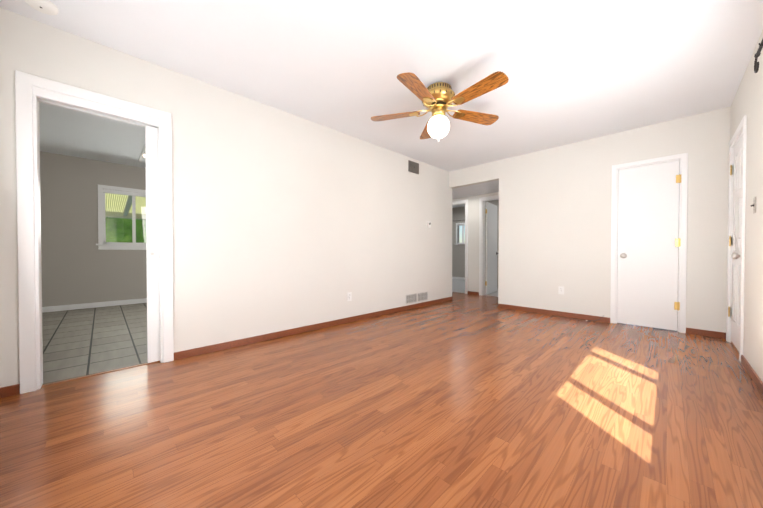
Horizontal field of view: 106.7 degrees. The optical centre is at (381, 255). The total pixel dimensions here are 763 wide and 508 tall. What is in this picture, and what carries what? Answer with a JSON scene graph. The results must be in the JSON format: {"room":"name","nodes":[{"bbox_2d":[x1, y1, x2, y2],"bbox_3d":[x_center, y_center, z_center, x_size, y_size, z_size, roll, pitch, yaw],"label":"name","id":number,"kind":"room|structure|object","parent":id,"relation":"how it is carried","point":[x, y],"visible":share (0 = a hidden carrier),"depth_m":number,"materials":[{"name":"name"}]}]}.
{"room":"empty living room","nodes":[
{"label":"empty living room","id":0,"kind":"room"},
{"bbox_2d":[40,151,146,306],"bbox_3d":[-1.969,-0.338,2.372,4.140,2.450,0.004,-1,1,-45],"label":"wall","id":1,"kind":"structure","parent":0,"point":[78,266],"depth_m":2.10,"materials":[{"name":"grey paint"}]},
{"bbox_2d":[42,298,146,312],"bbox_3d":[-4.511,0.814,4.964,3.900,0.085,0.014,-1,1,-45],"label":"baseboard","id":2,"kind":"structure","parent":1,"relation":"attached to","point":[88,305],"depth_m":4.69,"materials":[{"name":"white wood"}]},
{"bbox_2d":[96,184,145,249],"bbox_3d":[-4.427,-0.652,5.079,0.975,1.085,0.155,-1,1,-45],"label":"kitchen window","id":3,"kind":"structure","parent":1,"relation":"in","point":[103,244],"depth_m":4.92,"materials":[{"name":"white"}]},
{"bbox_2d":[42,303,146,384],"bbox_3d":[-3.263,0.923,3.699,4.140,0.098,3.810,-1,1,-45],"label":"floor","id":4,"kind":"structure","parent":0,"point":[81,342],"depth_m":2.96,"materials":[{"name":"grey tile"}]},
{"bbox_2d":[0,7,448,387],"bbox_3d":[-0.651,-0.352,3.584,5.320,2.450,0.120,-1,1,-45],"label":"wall","id":5,"kind":"structure","parent":0,"point":[282,220],"depth_m":2.86,"materials":[{"name":"white paint"}]},
{"bbox_2d":[0,387,4,397],"bbox_3d":[-1.228,0.876,0.587,0.030,0.065,3.360,-1,1,-45],"label":"baseboard","id":6,"kind":"structure","parent":5,"relation":"attached to","point":[2,390],"depth_m":1.79,"materials":[{"name":"brown wood"}]},
{"bbox_2d":[145,125,159,362],"bbox_3d":[-1.652,-0.094,2.598,0.774,1.942,0.038,-1,1,-45],"label":"pocket door","id":7,"kind":"structure","parent":5,"relation":"in","point":[152,242],"depth_m":2.34,"materials":[{"name":"white wood"}]},
{"bbox_2d":[174,296,452,359],"bbox_3d":[-0.195,0.836,3.955,4.409,0.065,0.012,-1,1,-45],"label":"baseboard","id":8,"kind":"structure","parent":5,"relation":"attached to","point":[226,345],"depth_m":3.12,"materials":[{"name":"brown wood"}]},
{"bbox_2d":[347,292,351,300],"bbox_3d":[-0.421,0.536,3.731,0.070,0.114,0.008,-1,1,-45],"label":"outlet","id":9,"kind":"object","parent":5,"relation":"attached to","point":[349,296],"visible":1,"depth_m":3.73,"materials":[{"name":"white plastic"}]},
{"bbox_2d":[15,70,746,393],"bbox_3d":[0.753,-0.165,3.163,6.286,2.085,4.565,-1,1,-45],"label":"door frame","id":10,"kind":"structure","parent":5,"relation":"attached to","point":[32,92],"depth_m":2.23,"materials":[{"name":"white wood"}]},
{"bbox_2d":[406,293,416,303],"bbox_3d":[0.495,0.696,4.635,0.275,0.145,0.010,-1,1,-45],"label":"air vent","id":11,"kind":"object","parent":5,"relation":"in","point":[411,298],"visible":1,"depth_m":4.62,"materials":[{"name":"silver metal"}]},
{"bbox_2d":[408,160,418,173],"bbox_3d":[0.531,-1.450,4.644,0.270,0.180,0.012,-1,1,-45],"label":"air vent","id":12,"kind":"object","parent":5,"relation":"in","point":[413,167],"visible":1,"depth_m":4.63,"materials":[{"name":"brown metal"}]},
{"bbox_2d":[418,291,427,301],"bbox_3d":[0.709,0.693,4.845,0.275,0.145,0.010,-1,1,-45],"label":"air vent","id":13,"kind":"object","parent":5,"relation":"in","point":[422,296],"visible":1,"depth_m":4.84,"materials":[{"name":"silver metal"}]},
{"bbox_2d":[0,292,762,507],"bbox_3d":[0.397,0.926,3.326,6.430,0.100,5.280,-1,1,-45],"label":"floor","id":14,"kind":"structure","parent":0,"point":[461,400],"depth_m":1.52,"materials":[{"name":"brown wood"}]},
{"bbox_2d":[42,341,738,386],"bbox_3d":[0.642,0.878,2.367,6.008,0.038,0.510,0,1,-5],"label":"threshold","id":15,"kind":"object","parent":14,"relation":"on","point":[47,384],"depth_m":2.14,"materials":[{"name":"brown wood"}]},
{"bbox_2d":[0,0,762,207],"bbox_3d":[0.269,-1.640,4.644,11.100,0.100,7.740,-1,1,-45],"label":"ceiling","id":16,"kind":"structure","parent":0,"point":[574,71],"depth_m":2.26,"materials":[{"name":"white paint"}]},
{"bbox_2d":[25,0,57,14],"bbox_3d":[-2.088,-1.536,1.741,0.140,0.039,0.140,-1,1,-45],"label":"smoke detector","id":17,"kind":"object","parent":16,"relation":"attached to","point":[48,7],"visible":1,"depth_m":1.73,"materials":[{"name":"white plastic"}]},
{"bbox_2d":[138,145,144,161],"bbox_3d":[-3.215,-1.506,3.907,0.084,0.150,2.300,-1,1,-45],"label":"track spotlight","id":18,"kind":"object","parent":16,"relation":"attached to","point":[142,156],"visible":0.25,"depth_m":4.25,"materials":[{"name":"white plastic"}]},
{"bbox_2d":[371,71,508,141],"bbox_3d":[0.545,-1.317,2.634,1.273,0.497,1.260,-1,1,-45],"label":"fan light","id":19,"kind":"object","parent":16,"relation":"hanging from","point":[437,99],"visible":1,"depth_m":2.57,"materials":[{"name":"brown wood"}]},
{"bbox_2d":[452,279,497,296],"bbox_3d":[3.142,0.877,7.322,3.090,0.104,5.200,-1,1,-45],"label":"floor","id":20,"kind":"structure","parent":0,"point":[458,285],"depth_m":7.40,"materials":[{"name":"grey"}]},
{"bbox_2d":[452,192,498,291],"bbox_3d":[1.522,-0.390,6.750,0.120,2.450,3.720,-1,1,-45],"label":"wall","id":21,"kind":"structure","parent":0,"point":[458,258],"depth_m":6.21,"materials":[{"name":"white paint"}]},
{"bbox_2d":[452,277,464,279],"bbox_3d":[3.125,0.765,9.102,0.014,0.085,2.320,-1,1,-45],"label":"baseboard","id":22,"kind":"structure","parent":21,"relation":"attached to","point":[460,278],"depth_m":9.59,"materials":[{"name":"white wood"}]},
{"bbox_2d":[455,220,464,244],"bbox_3d":[2.695,-0.782,9.531,0.139,0.829,1.000,-1,1,-45],"label":"bedroom window","id":23,"kind":"structure","parent":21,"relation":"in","point":[459,224],"depth_m":9.55,"materials":[{"name":"white"}]},
{"bbox_2d":[468,291,478,294],"bbox_3d":[2.001,0.810,6.184,0.012,0.065,0.270,-1,1,-45],"label":"baseboard","id":24,"kind":"structure","parent":21,"relation":"attached to","point":[469,292],"depth_m":6.17,"materials":[{"name":"brown wood"}]},
{"bbox_2d":[485,202,497,294],"bbox_3d":[2.452,-0.169,6.400,0.713,1.993,0.186,-1,1,-45],"label":"bedroom door","id":25,"kind":"structure","parent":21,"relation":"in","point":[491,252],"depth_m":6.30,"materials":[{"name":"white wood"}]},
{"bbox_2d":[452,180,498,198],"bbox_3d":[1.457,-1.456,6.055,0.930,0.300,2.840,-1,1,-45],"label":"ceiling","id":26,"kind":"structure","parent":0,"point":[479,189],"depth_m":5.56,"materials":[{"name":"white paint"}]},
{"bbox_2d":[449,106,730,332],"bbox_3d":[1.939,-0.367,4.831,0.120,2.450,5.280,-1,1,-45],"label":"wall","id":27,"kind":"structure","parent":0,"point":[554,218],"depth_m":3.86,"materials":[{"name":"white paint"}]},
{"bbox_2d":[498,303,609,322],"bbox_3d":[2.464,0.833,4.218,0.012,0.065,1.470,-1,1,-45],"label":"baseboard","id":28,"kind":"structure","parent":27,"relation":"attached to","point":[566,314],"depth_m":4.13,"materials":[{"name":"brown wood"}]},
{"bbox_2d":[558,286,563,294],"bbox_3d":[2.591,0.497,4.089,0.008,0.114,0.070,-1,1,-45],"label":"outlet","id":29,"kind":"object","parent":27,"relation":"attached to","point":[560,289],"visible":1,"depth_m":4.09,"materials":[{"name":"white plastic"}]},
{"bbox_2d":[617,160,680,330],"bbox_3d":[3.223,-0.118,3.428,0.107,1.962,0.572,-1,1,-45],"label":"closet door","id":30,"kind":"structure","parent":27,"relation":"in","point":[649,242],"depth_m":3.44,"materials":[{"name":"white wood"}]},
{"bbox_2d":[686,328,725,338],"bbox_3d":[3.546,0.846,3.101,0.040,0.065,0.300,-1,1,-45],"label":"baseboard","id":31,"kind":"structure","parent":27,"relation":"attached to","point":[716,334],"depth_m":3.10,"materials":[{"name":"brown wood"}]},
{"bbox_2d":[729,30,762,381],"bbox_3d":[1.813,-0.323,1.084,5.320,2.450,0.120,-1,1,-45],"label":"wall","id":32,"kind":"structure","parent":0,"point":[748,100],"depth_m":2.12,"materials":[{"name":"white paint"}]},
{"bbox_2d":[728,135,741,350],"bbox_3d":[3.303,-0.112,2.646,0.689,1.937,0.108,-1,1,-45],"label":"entry door","id":33,"kind":"structure","parent":32,"relation":"in","point":[736,232],"depth_m":2.69,"materials":[{"name":"white wood"}]},
{"bbox_2d":[741,355,762,394],"bbox_3d":[1.478,0.873,0.861,4.270,0.065,0.012,-1,1,-45],"label":"baseboard","id":34,"kind":"structure","parent":32,"relation":"attached to","point":[757,381],"depth_m":2.03,"materials":[{"name":"wood"}]},
{"bbox_2d":[750,197,755,213],"bbox_3d":[2.725,-0.371,2.082,0.072,0.116,0.021,-1,1,-45],"label":"switch plate","id":35,"kind":"object","parent":32,"relation":"attached to","point":[754,205],"visible":1,"depth_m":2.07,"materials":[{"name":"beige"}]},
{"bbox_2d":[754,39,762,72],"bbox_3d":[1.597,-1.139,1.016,1.899,0.126,0.100,-1,1,-45],"label":"curtain rod","id":36,"kind":"object","parent":32,"relation":"attached to","point":[756,63],"visible":1,"depth_m":1.66,"materials":[{"name":"grey metal"}]},
{"label":"outside","id":37,"kind":"structure","parent":0,"visible":0},
{"bbox_2d":[106,217,145,242],"bbox_3d":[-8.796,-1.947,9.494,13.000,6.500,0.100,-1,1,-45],"label":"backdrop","id":38,"kind":"structure","parent":37,"point":[127,224],"depth_m":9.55,"materials":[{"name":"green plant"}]},
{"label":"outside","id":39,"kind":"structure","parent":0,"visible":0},
{"bbox_2d":[105,193,145,219],"bbox_3d":[-5.500,-0.176,6.882,8.000,2.620,3.798,-1,1,-45],"label":"canopy","id":40,"kind":"object","parent":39,"point":[125,211],"depth_m":7.10,"materials":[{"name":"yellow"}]}
]}

